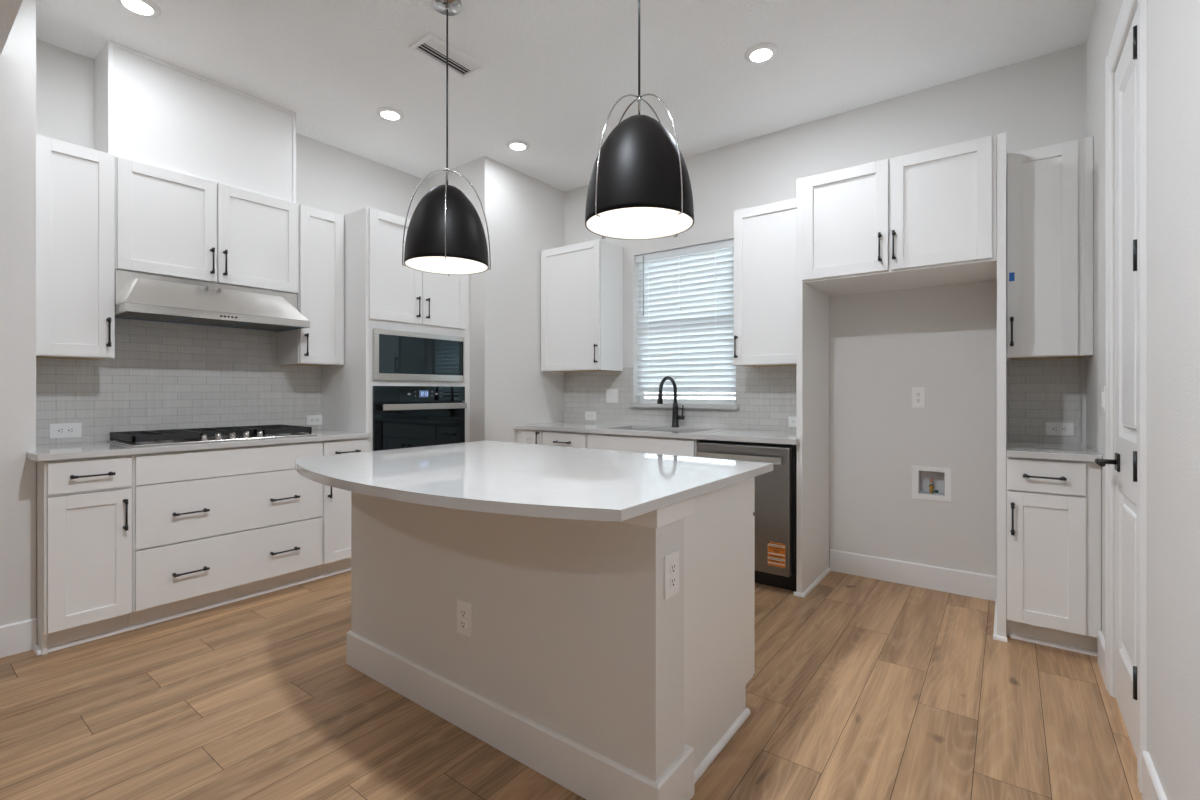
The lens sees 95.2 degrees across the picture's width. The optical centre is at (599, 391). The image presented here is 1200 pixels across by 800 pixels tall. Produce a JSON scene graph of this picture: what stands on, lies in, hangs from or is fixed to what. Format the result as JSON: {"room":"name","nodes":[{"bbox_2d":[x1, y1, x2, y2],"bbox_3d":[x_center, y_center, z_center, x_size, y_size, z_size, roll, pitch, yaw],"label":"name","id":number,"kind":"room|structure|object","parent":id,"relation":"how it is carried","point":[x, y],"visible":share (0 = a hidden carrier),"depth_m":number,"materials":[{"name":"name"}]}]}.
{"room":"kitchen","nodes":[
{"label":"kitchen","id":0,"kind":"room"},
{"bbox_2d":[0,0,22,53],"bbox_3d":[-3.760,-1.715,0.101,7.050,0.386,5.066,0,0,37],"label":"ceiling","id":1,"kind":"structure","parent":0,"point":[9,9],"depth_m":2.22,"materials":[{"name":"paint"}]},
{"bbox_2d":[0,0,35,625],"bbox_3d":[-3.817,-0.324,3.369,2.852,3.048,0.117,0,0,37],"label":"wall","id":2,"kind":"structure","parent":0,"point":[18,55],"depth_m":2.52,"materials":[{"name":"paint"}]},
{"bbox_2d":[0,618,36,657],"bbox_3d":[-3.816,1.130,3.359,2.866,0.140,0.131,0,0,37],"label":"baseboard","id":3,"kind":"structure","parent":2,"relation":"attached to","point":[18,637],"depth_m":2.51,"materials":[{"name":"paint"}]},
{"bbox_2d":[36,39,423,429],"bbox_3d":[-2.303,-0.324,3.829,0.100,3.048,2.432,0,0,37],"label":"wall","id":4,"kind":"structure","parent":0,"point":[329,178],"depth_m":3.98,"materials":[{"name":"paint"}]},
{"bbox_2d":[36,134,114,359],"bbox_3d":[-2.746,-0.705,2.835,0.375,1.066,0.305,0,0,37],"label":"upper cabinet","id":5,"kind":"object","parent":4,"relation":"attached to","point":[75,184],"visible":0.88,"depth_m":2.75,"materials":[{"name":"paint"}]},
{"bbox_2d":[36,318,320,444],"bbox_3d":[-2.525,-0.210,3.439,0.008,0.980,1.540,0,0,37],"label":"tile backsplash","id":6,"kind":"structure","parent":4,"relation":"attached to","point":[161,375],"depth_m":3.34,"materials":[{"name":"tile"}]},
{"bbox_2d":[49,423,81,438],"bbox_3d":[-2.878,0.212,2.951,0.008,0.079,0.125,0,0,37],"label":"wall outlet","id":7,"kind":"object","parent":6,"relation":"attached to","point":[60,430],"visible":1,"depth_m":2.95,"materials":[{"name":"plastic"}]},
{"bbox_2d":[57,427,64,433],"bbox_3d":[-2.888,0.212,2.934,0.003,0.037,0.029,0,0,37],"label":"receptacle","id":8,"kind":"object","parent":7,"relation":"attached to","point":[60,430],"depth_m":2.93,"materials":[{"name":"plastic"}]},
{"bbox_2d":[67,427,74,433],"bbox_3d":[-2.864,0.212,2.965,0.003,0.037,0.029,0,0,37],"label":"receptacle","id":9,"kind":"object","parent":7,"relation":"attached to","point":[70,430],"depth_m":2.96,"materials":[{"name":"plastic"}]},
{"bbox_2d":[307,415,321,424],"bbox_3d":[-2.088,0.211,4.011,0.008,0.072,0.116,0,0,37],"label":"wall outlet","id":10,"kind":"object","parent":6,"relation":"attached to","point":[311,419],"visible":1,"depth_m":4.01,"materials":[{"name":"plastic"}]},
{"bbox_2d":[115,156,297,293],"bbox_3d":[-2.378,-0.940,3.328,0.375,0.596,0.924,0,0,37],"label":"upper cabinet","id":11,"kind":"object","parent":4,"relation":"attached to","point":[169,223],"visible":0.98,"depth_m":3.17,"materials":[{"name":"paint"}]},
{"bbox_2d":[94,40,295,202],"bbox_3d":[-2.415,-1.543,3.343,0.299,0.608,0.946,0,0,37],"label":"chase","id":12,"kind":"object","parent":11,"relation":"on","point":[149,110],"visible":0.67,"depth_m":3.17,"materials":[{"name":"paint"}]},
{"bbox_2d":[115,269,309,332],"bbox_3d":[-2.324,-0.524,3.288,0.494,0.234,0.921,0,0,37],"label":"range hood","id":13,"kind":"object","parent":4,"relation":"attached to","point":[138,296],"visible":0.98,"depth_m":3.13,"materials":[{"name":"metal"}]},
{"bbox_2d":[277,204,343,366],"bbox_3d":[-2.009,-0.711,3.822,0.375,1.055,0.307,0,0,37],"label":"upper cabinet","id":14,"kind":"object","parent":4,"relation":"attached to","point":[320,296],"visible":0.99,"depth_m":3.73,"materials":[{"name":"paint"}]},
{"bbox_2d":[424,156,563,442],"bbox_3d":[-0.937,-0.324,5.003,0.885,3.048,1.083,0,0,37],"label":"wall","id":15,"kind":"structure","parent":0,"point":[524,214],"depth_m":4.54,"materials":[{"name":"paint"}]},
{"bbox_2d":[36,0,1095,191],"bbox_3d":[-0.192,-1.878,2.867,4.635,0.060,3.633,0,0,37],"label":"ceiling","id":16,"kind":"structure","parent":0,"point":[553,76],"depth_m":3.01,"materials":[{"name":"paint"}]},
{"bbox_2d":[115,0,161,16],"bbox_3d":[-2.205,-1.841,2.614,0.176,0.014,0.176,0,0,37],"label":"recessed light","id":17,"kind":"object","parent":16,"relation":"in","point":[148,8],"visible":1,"depth_m":2.62,"materials":[{"name":"paint"}]},
{"bbox_2d":[376,107,403,120],"bbox_3d":[-1.395,-1.841,3.645,0.176,0.014,0.176,0,0,37],"label":"recessed light","id":18,"kind":"object","parent":16,"relation":"in","point":[389,113],"visible":1,"depth_m":3.62,"materials":[{"name":"paint"}]},
{"bbox_2d":[402,0,490,275],"bbox_3d":[-0.725,-1.216,2.599,0.386,1.264,0.386,0,0,37],"label":"pendant lamp","id":19,"kind":"object","parent":16,"relation":"hanging from","point":[445,235],"visible":1,"depth_m":2.48,"materials":[{"name":"black metal"}]},
{"bbox_2d":[406,256,486,273],"bbox_3d":[-0.725,-0.599,2.599,0.374,0.003,0.374,0,0,37],"label":"diffuser","id":20,"kind":"object","parent":19,"relation":"attached to","point":[430,264],"depth_m":2.58,"materials":[{"name":"white plastic"}]},
{"bbox_2d":[408,32,485,79],"bbox_3d":[-0.837,-1.841,3.022,0.194,0.013,0.374,0,0,37],"label":"ceiling vent","id":21,"kind":"object","parent":16,"relation":"in","point":[429,45],"visible":0.99,"depth_m":3.01,"materials":[{"name":"metal"}]},
{"bbox_2d":[506,140,529,150],"bbox_3d":[-0.616,-1.841,4.111,0.176,0.014,0.176,0,0,37],"label":"recessed light","id":22,"kind":"object","parent":16,"relation":"in","point":[519,145],"visible":1,"depth_m":4.09,"materials":[{"name":"paint"}]},
{"bbox_2d":[585,0,693,239],"bbox_3d":[0.140,-1.216,1.954,0.394,1.264,0.394,0,0,37],"label":"pendant lamp","id":23,"kind":"object","parent":16,"relation":"hanging from","point":[639,188],"visible":1,"depth_m":1.82,"materials":[{"name":"black metal"}]},
{"bbox_2d":[587,207,691,237],"bbox_3d":[0.140,-0.599,1.954,0.374,0.003,0.374,0,0,37],"label":"diffuser","id":24,"kind":"object","parent":23,"relation":"attached to","point":[610,222],"depth_m":1.93,"materials":[{"name":"white"}]},
{"bbox_2d":[744,43,777,62],"bbox_3d":[0.880,-1.841,2.993,0.176,0.014,0.176,0,0,37],"label":"recessed light","id":25,"kind":"object","parent":16,"relation":"in","point":[762,52],"visible":1,"depth_m":2.98,"materials":[{"name":"paint"}]},
{"bbox_2d":[0,570,1142,799],"bbox_3d":[-2.670,1.201,1.555,7.060,0.002,8.700,0,0,37],"label":"floor","id":26,"kind":"structure","parent":0,"point":[860,688],"depth_m":2.02,"materials":[{"name":"brown wood"}]},
{"bbox_2d":[33,455,131,654],"bbox_3d":[-2.632,0.755,2.745,0.665,0.889,0.326,0,0,37],"label":"base cabinet","id":27,"kind":"object","parent":26,"relation":"on","point":[84,505],"visible":0.95,"depth_m":2.56,"materials":[{"name":"paint"}]},
{"bbox_2d":[27,429,370,460],"bbox_3d":[-2.273,0.295,3.241,0.650,0.030,1.584,0,0,37],"label":"countertop","id":28,"kind":"structure","parent":27,"relation":"on","point":[60,451],"depth_m":2.83,"materials":[{"name":"white stone"}]},
{"bbox_2d":[107,424,316,446],"bbox_3d":[-2.268,0.254,3.260,0.505,0.052,0.915,0,0,37],"label":"gas cooktop","id":29,"kind":"object","parent":28,"relation":"in","point":[216,434],"visible":1,"depth_m":3.13,"materials":[{"name":"metal"}]},
{"bbox_2d":[128,441,321,629],"bbox_3d":[-2.256,0.755,3.248,0.665,0.889,0.929,0,0,37],"label":"base cabinet","id":30,"kind":"object","parent":26,"relation":"on","point":[211,528],"visible":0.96,"depth_m":3.00,"materials":[{"name":"paint"}]},
{"bbox_2d":[316,438,366,578],"bbox_3d":[-1.890,0.755,3.740,0.665,0.889,0.296,0,0,37],"label":"base cabinet","id":31,"kind":"object","parent":26,"relation":"on","point":[336,502],"visible":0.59,"depth_m":3.53,"materials":[{"name":"paint"}]},
{"bbox_2d":[321,207,469,451],"bbox_3d":[-1.534,-0.021,4.217,0.665,2.443,0.889,0,0,37],"label":"tall cabinet","id":32,"kind":"object","parent":26,"relation":"on","point":[380,292],"visible":0.47,"depth_m":3.85,"materials":[{"name":"paint"}]},
{"bbox_2d":[373,328,463,381],"bbox_3d":[-1.472,-0.252,4.153,0.424,0.350,0.767,0,0,37],"label":"microwave","id":33,"kind":"object","parent":32,"relation":"in","point":[397,355],"visible":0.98,"depth_m":3.99,"materials":[{"name":"black glass"}]},
{"bbox_2d":[373,386,466,450],"bbox_3d":[-1.491,0.341,4.173,0.570,0.755,0.775,0,0,37],"label":"wall oven","id":34,"kind":"object","parent":32,"relation":"in","point":[403,416],"visible":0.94,"depth_m":3.98,"materials":[{"name":"black glass"}]},
{"bbox_2d":[517,429,543,444],"bbox_3d":[-0.409,0.755,4.718,0.300,0.889,0.665,0,0,37],"label":"base cabinet","id":35,"kind":"object","parent":26,"relation":"on","point":[526,436],"visible":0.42,"depth_m":4.48,"materials":[{"name":"paint"}]},
{"bbox_2d":[347,477,754,799],"bbox_3d":[-0.234,0.755,2.267,1.587,0.890,0.822,0,0,37],"label":"kitchen island","id":36,"kind":"object","parent":26,"relation":"on","point":[576,666],"visible":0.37,"depth_m":1.77,"materials":[{"name":"paint"}]},
{"bbox_2d":[457,599,471,637],"bbox_3d":[-0.485,0.810,1.953,0.078,0.118,0.008,0,0,37],"label":"wall outlet","id":37,"kind":"object","parent":36,"relation":"attached to","point":[464,609],"visible":1,"depth_m":1.95,"materials":[{"name":"plastic"}]},
{"bbox_2d":[460,609,466,617],"bbox_3d":[-0.486,0.790,1.951,0.037,0.029,0.003,0,0,37],"label":"receptacle","id":38,"kind":"object","parent":37,"relation":"attached to","point":[463,612],"depth_m":1.95,"materials":[{"name":"plastic"}]},
{"bbox_2d":[460,620,466,628],"bbox_3d":[-0.486,0.830,1.951,0.037,0.029,0.003,0,0,37],"label":"receptacle","id":39,"kind":"object","parent":37,"relation":"attached to","point":[463,623],"depth_m":1.95,"materials":[{"name":"plastic"}]},
{"bbox_2d":[295,440,772,521],"bbox_3d":[-0.350,0.295,2.139,1.649,0.030,1.215,0,0,37],"label":"island countertop","id":40,"kind":"structure","parent":36,"relation":"on","point":[522,479],"depth_m":1.80,"materials":[{"name":"white stone"}]},
{"bbox_2d":[664,550,678,599],"bbox_3d":[0.204,0.518,1.547,0.008,0.122,0.080,0,0,37],"label":"wall outlet","id":41,"kind":"object","parent":36,"relation":"attached to","point":[671,561],"visible":1,"depth_m":1.54,"materials":[{"name":"plastic"}]},
{"bbox_2d":[669,562,675,573],"bbox_3d":[0.206,0.498,1.546,0.003,0.029,0.037,0,0,37],"label":"receptacle","id":42,"kind":"object","parent":41,"relation":"attached to","point":[672,565],"depth_m":1.54,"materials":[{"name":"plastic"}]},
{"bbox_2d":[669,576,675,587],"bbox_3d":[0.206,0.537,1.546,0.003,0.029,0.037,0,0,37],"label":"receptacle","id":43,"kind":"object","parent":41,"relation":"attached to","point":[672,579],"depth_m":1.54,"materials":[{"name":"plastic"}]},
{"bbox_2d":[543,430,587,447],"bbox_3d":[-0.107,0.755,4.493,0.452,0.889,0.665,0,0,37],"label":"base cabinet","id":44,"kind":"object","parent":26,"relation":"on","point":[552,438],"visible":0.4,"depth_m":4.24,"materials":[{"name":"paint"}]},
{"bbox_2d":[588,433,700,456],"bbox_3d":[0.437,0.755,4.088,0.903,0.889,0.665,0,0,37],"label":"base cabinet","id":45,"kind":"object","parent":26,"relation":"on","point":[627,443],"visible":0.02,"depth_m":3.82,"materials":[{"name":"paint"}]},
{"bbox_2d":[513,421,798,444],"bbox_3d":[0.403,0.295,4.122,2.316,0.030,0.651,0,0,37],"label":"countertop","id":46,"kind":"structure","parent":45,"relation":"on","point":[723,434],"depth_m":3.91,"materials":[{"name":"white stone"}]},
{"bbox_2d":[657,376,683,426],"bbox_3d":[0.544,0.082,4.193,0.107,0.396,0.267,0,0,37],"label":"faucet","id":47,"kind":"object","parent":46,"relation":"on","point":[676,417],"visible":1,"depth_m":4.26,"materials":[{"name":"black metal"}]},
{"bbox_2d":[696,439,795,590],"bbox_3d":[1.040,0.760,3.606,0.620,0.880,0.656,0,0,37],"label":"dishwasher","id":48,"kind":"object","parent":26,"relation":"on","point":[775,490],"visible":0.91,"depth_m":3.28,"materials":[{"name":"silver metal"}]},
{"bbox_2d":[769,543,783,562],"bbox_3d":[1.048,0.961,3.253,0.090,0.110,0.001,0,0,37],"label":"sticker","id":49,"kind":"object","parent":48,"relation":"attached to","point":[776,550],"depth_m":3.25,"materials":[{"name":"orange paper"}]},
{"bbox_2d":[794,132,1006,641],"bbox_3d":[1.724,-0.024,3.162,1.008,2.447,0.610,0,0,37],"label":"refrigerator surround","id":50,"kind":"object","parent":26,"relation":"on","point":[812,305],"visible":0.92,"depth_m":3.23,"materials":[{"name":"paint"}]},
{"bbox_2d":[1007,457,1100,655],"bbox_3d":[2.244,0.755,2.740,0.336,0.889,0.665,0,0,37],"label":"base cabinet","id":51,"kind":"object","parent":26,"relation":"on","point":[1054,506],"visible":0.94,"depth_m":2.51,"materials":[{"name":"paint"}]},
{"bbox_2d":[1006,441,1101,461],"bbox_3d":[2.248,0.295,2.746,0.336,0.030,0.651,0,0,37],"label":"countertop","id":52,"kind":"structure","parent":51,"relation":"on","point":[1020,449],"depth_m":2.57,"materials":[{"name":"white stone"}]},
{"bbox_2d":[564,43,1085,575],"bbox_3d":[1.211,-0.324,4.008,3.750,3.048,0.130,0,0,37],"label":"wall","id":53,"kind":"structure","parent":0,"point":[942,340],"depth_m":3.41,"materials":[{"name":"paint"}]},
{"bbox_2d":[541,239,622,371],"bbox_3d":[-0.178,-0.702,4.728,0.658,1.056,0.374,0,0,37],"label":"upper cabinet","id":54,"kind":"object","parent":53,"relation":"attached to","point":[582,283],"visible":1,"depth_m":4.58,"materials":[{"name":"paint"}]},
{"bbox_2d":[564,366,795,430],"bbox_3d":[0.588,0.039,4.386,2.297,0.482,0.008,0,0,37],"label":"tile backsplash","id":55,"kind":"structure","parent":53,"relation":"attached to","point":[765,396],"depth_m":4.25,"materials":[{"name":"tile"}]},
{"bbox_2d":[585,411,595,419],"bbox_3d":[-0.085,0.219,4.876,0.122,0.078,0.008,0,0,37],"label":"wall outlet","id":56,"kind":"object","parent":55,"relation":"attached to","point":[589,415],"visible":1,"depth_m":4.87,"materials":[{"name":"plastic"}]},
{"bbox_2d":[606,389,617,402],"bbox_3d":[0.103,0.040,4.735,0.124,0.120,0.011,0,0,37],"label":"light switch","id":57,"kind":"object","parent":55,"relation":"attached to","point":[611,394],"visible":1,"depth_m":4.73,"materials":[{"name":"plastic"}]},
{"bbox_2d":[788,416,795,426],"bbox_3d":[1.362,0.213,3.797,0.112,0.074,0.008,0,0,37],"label":"wall outlet","id":58,"kind":"object","parent":55,"relation":"attached to","point":[791,420],"visible":0.48,"depth_m":3.81,"materials":[{"name":"plastic"}]},
{"bbox_2d":[629,403,738,408],"bbox_3d":[0.664,0.116,4.356,0.949,0.035,0.133,0,0,37],"label":"window sill","id":59,"kind":"structure","parent":53,"relation":"attached to","point":[649,405],"depth_m":4.25,"materials":[{"name":"white stone"}]},
{"bbox_2d":[636,239,735,396],"bbox_3d":[0.674,-0.549,4.379,0.899,1.187,0.066,0,0,37],"label":"window blind","id":60,"kind":"object","parent":53,"relation":"attached to","point":[685,302],"visible":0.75,"depth_m":4.36,"materials":[{"name":"white plastic"}]},
{"bbox_2d":[639,392,735,403],"bbox_3d":[0.712,-0.516,4.430,0.911,1.257,0.040,0,0,37],"label":"window","id":61,"kind":"structure","parent":53,"relation":"in","point":[642,399],"depth_m":4.38,"materials":[{"name":"paint"}]},
{"bbox_2d":[734,198,795,366],"bbox_3d":[1.198,-0.702,3.701,0.501,1.056,0.374,0,0,37],"label":"upper cabinet","id":62,"kind":"object","parent":53,"relation":"attached to","point":[764,235],"visible":0.74,"depth_m":3.61,"materials":[{"name":"paint"}]},
{"bbox_2d":[802,135,996,296],"bbox_3d":[1.717,-0.940,3.148,0.919,0.607,0.643,0,0,37],"label":"upper cabinet","id":63,"kind":"object","parent":53,"relation":"attached to","point":[926,218],"visible":0.98,"depth_m":2.90,"materials":[{"name":"paint"}]},
{"bbox_2d":[830,549,996,600],"bbox_3d":[1.908,1.130,3.398,0.912,0.140,0.014,0,0,37],"label":"baseboard","id":64,"kind":"structure","parent":53,"relation":"attached to","point":[982,586],"depth_m":3.36,"materials":[{"name":"paint"}]},
{"bbox_2d":[912,387,924,407],"bbox_3d":[1.957,0.038,3.365,0.070,0.126,0.008,0,0,37],"label":"wall outlet","id":65,"kind":"object","parent":53,"relation":"attached to","point":[918,393],"visible":1,"depth_m":3.36,"materials":[{"name":"plastic"}]},
{"bbox_2d":[915,398,921,402],"bbox_3d":[1.955,0.058,3.363,0.037,0.029,0.003,0,0,37],"label":"receptacle","id":66,"kind":"object","parent":65,"relation":"attached to","point":[917,400],"depth_m":3.36,"materials":[{"name":"plastic"}]},
{"bbox_2d":[912,465,951,501],"bbox_3d":[2.036,0.560,3.359,0.208,0.204,0.088,0,0,37],"label":"water supply box","id":67,"kind":"object","parent":53,"relation":"attached to","point":[928,483],"visible":1,"depth_m":3.36,"materials":[{"name":"plastic"}]},
{"bbox_2d":[1007,358,1080,443],"bbox_3d":[2.433,0.040,3.010,0.317,0.480,0.008,0,0,37],"label":"tile backsplash","id":68,"kind":"structure","parent":53,"relation":"attached to","point":[1039,391],"depth_m":3.01,"materials":[{"name":"tile"}]},
{"bbox_2d":[1045,422,1073,435],"bbox_3d":[2.485,0.204,2.960,0.119,0.070,0.008,0,0,37],"label":"wall outlet","id":69,"kind":"object","parent":68,"relation":"attached to","point":[1051,428],"visible":1,"depth_m":2.96,"materials":[{"name":"plastic"}]},
{"bbox_2d":[1052,426,1058,431],"bbox_3d":[2.467,0.204,2.970,0.029,0.037,0.003,0,0,37],"label":"receptacle","id":70,"kind":"object","parent":69,"relation":"attached to","point":[1054,428],"depth_m":2.97,"materials":[{"name":"plastic"}]},
{"bbox_2d":[1061,426,1067,432],"bbox_3d":[2.499,0.204,2.946,0.029,0.037,0.003,0,0,37],"label":"receptacle","id":71,"kind":"object","parent":69,"relation":"attached to","point":[1064,429],"depth_m":2.95,"materials":[{"name":"plastic"}]},
{"bbox_2d":[1007,136,1092,359],"bbox_3d":[2.331,-0.704,2.857,0.336,1.060,0.374,0,0,37],"label":"upper cabinet","id":72,"kind":"object","parent":53,"relation":"attached to","point":[1050,187],"visible":0.99,"depth_m":2.74,"materials":[{"name":"paint"}]},
{"bbox_2d":[1009,272,1014,280],"bbox_3d":[2.123,-0.590,2.823,0.022,0.045,0.001,0,0,37],"label":"tape","id":73,"kind":"object","parent":72,"relation":"attached to","point":[1011,275],"visible":1,"depth_m":2.82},
{"bbox_2d":[1086,0,1199,799],"bbox_3d":[0.065,-0.324,-0.565,0.120,3.048,8.572,0,0,37],"label":"wall","id":74,"kind":"structure","parent":0,"point":[1173,26],"depth_m":1.43,"materials":[{"name":"paint"}]},
{"bbox_2d":[1101,386,1104,412],"bbox_3d":[2.152,0.035,2.343,0.011,0.116,0.072,0,0,37],"label":"light switch","id":75,"kind":"object","parent":74,"relation":"attached to","point":[1103,387],"visible":0.89,"depth_m":2.33,"materials":[{"name":"plastic"}]},
{"bbox_2d":[1095,9,1136,757],"bbox_3d":[1.837,-0.026,1.931,0.108,2.436,0.550,0,0,37],"label":"door","id":76,"kind":"structure","parent":74,"relation":"in","point":[1125,461],"depth_m":1.96,"materials":[{"name":"paint"}]},
{"bbox_2d":[1105,0,1146,792],"bbox_3d":[1.842,-0.073,1.930,0.014,2.546,0.749,0,0,37],"label":"trim","id":77,"kind":"structure","parent":74,"relation":"attached to","point":[1127,8],"depth_m":1.70,"materials":[{"name":"paint"}]},
{"bbox_2d":[1097,631,1166,799],"bbox_3d":[-0.141,1.130,-0.730,0.014,0.140,7.861,0,0,37],"label":"baseboard","id":78,"kind":"structure","parent":74,"relation":"attached to","point":[1152,789],"depth_m":1.57,"materials":[{"name":"paint"}]},
{"label":"outside","id":79,"kind":"structure","parent":0,"visible":0},
{"bbox_3d":[3.588,1.525,9.830,22.000,0.050,11.950,0,0,37],"label":"ground","id":80,"kind":"structure","parent":79,"visible":0},
{"bbox_2d":[646,392,734,398],"bbox_3d":[2.035,0.675,9.754,9.600,1.650,0.070,0,0,37],"label":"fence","id":81,"kind":"object","parent":80,"relation":"on","point":[646,392],"depth_m":9.97,"materials":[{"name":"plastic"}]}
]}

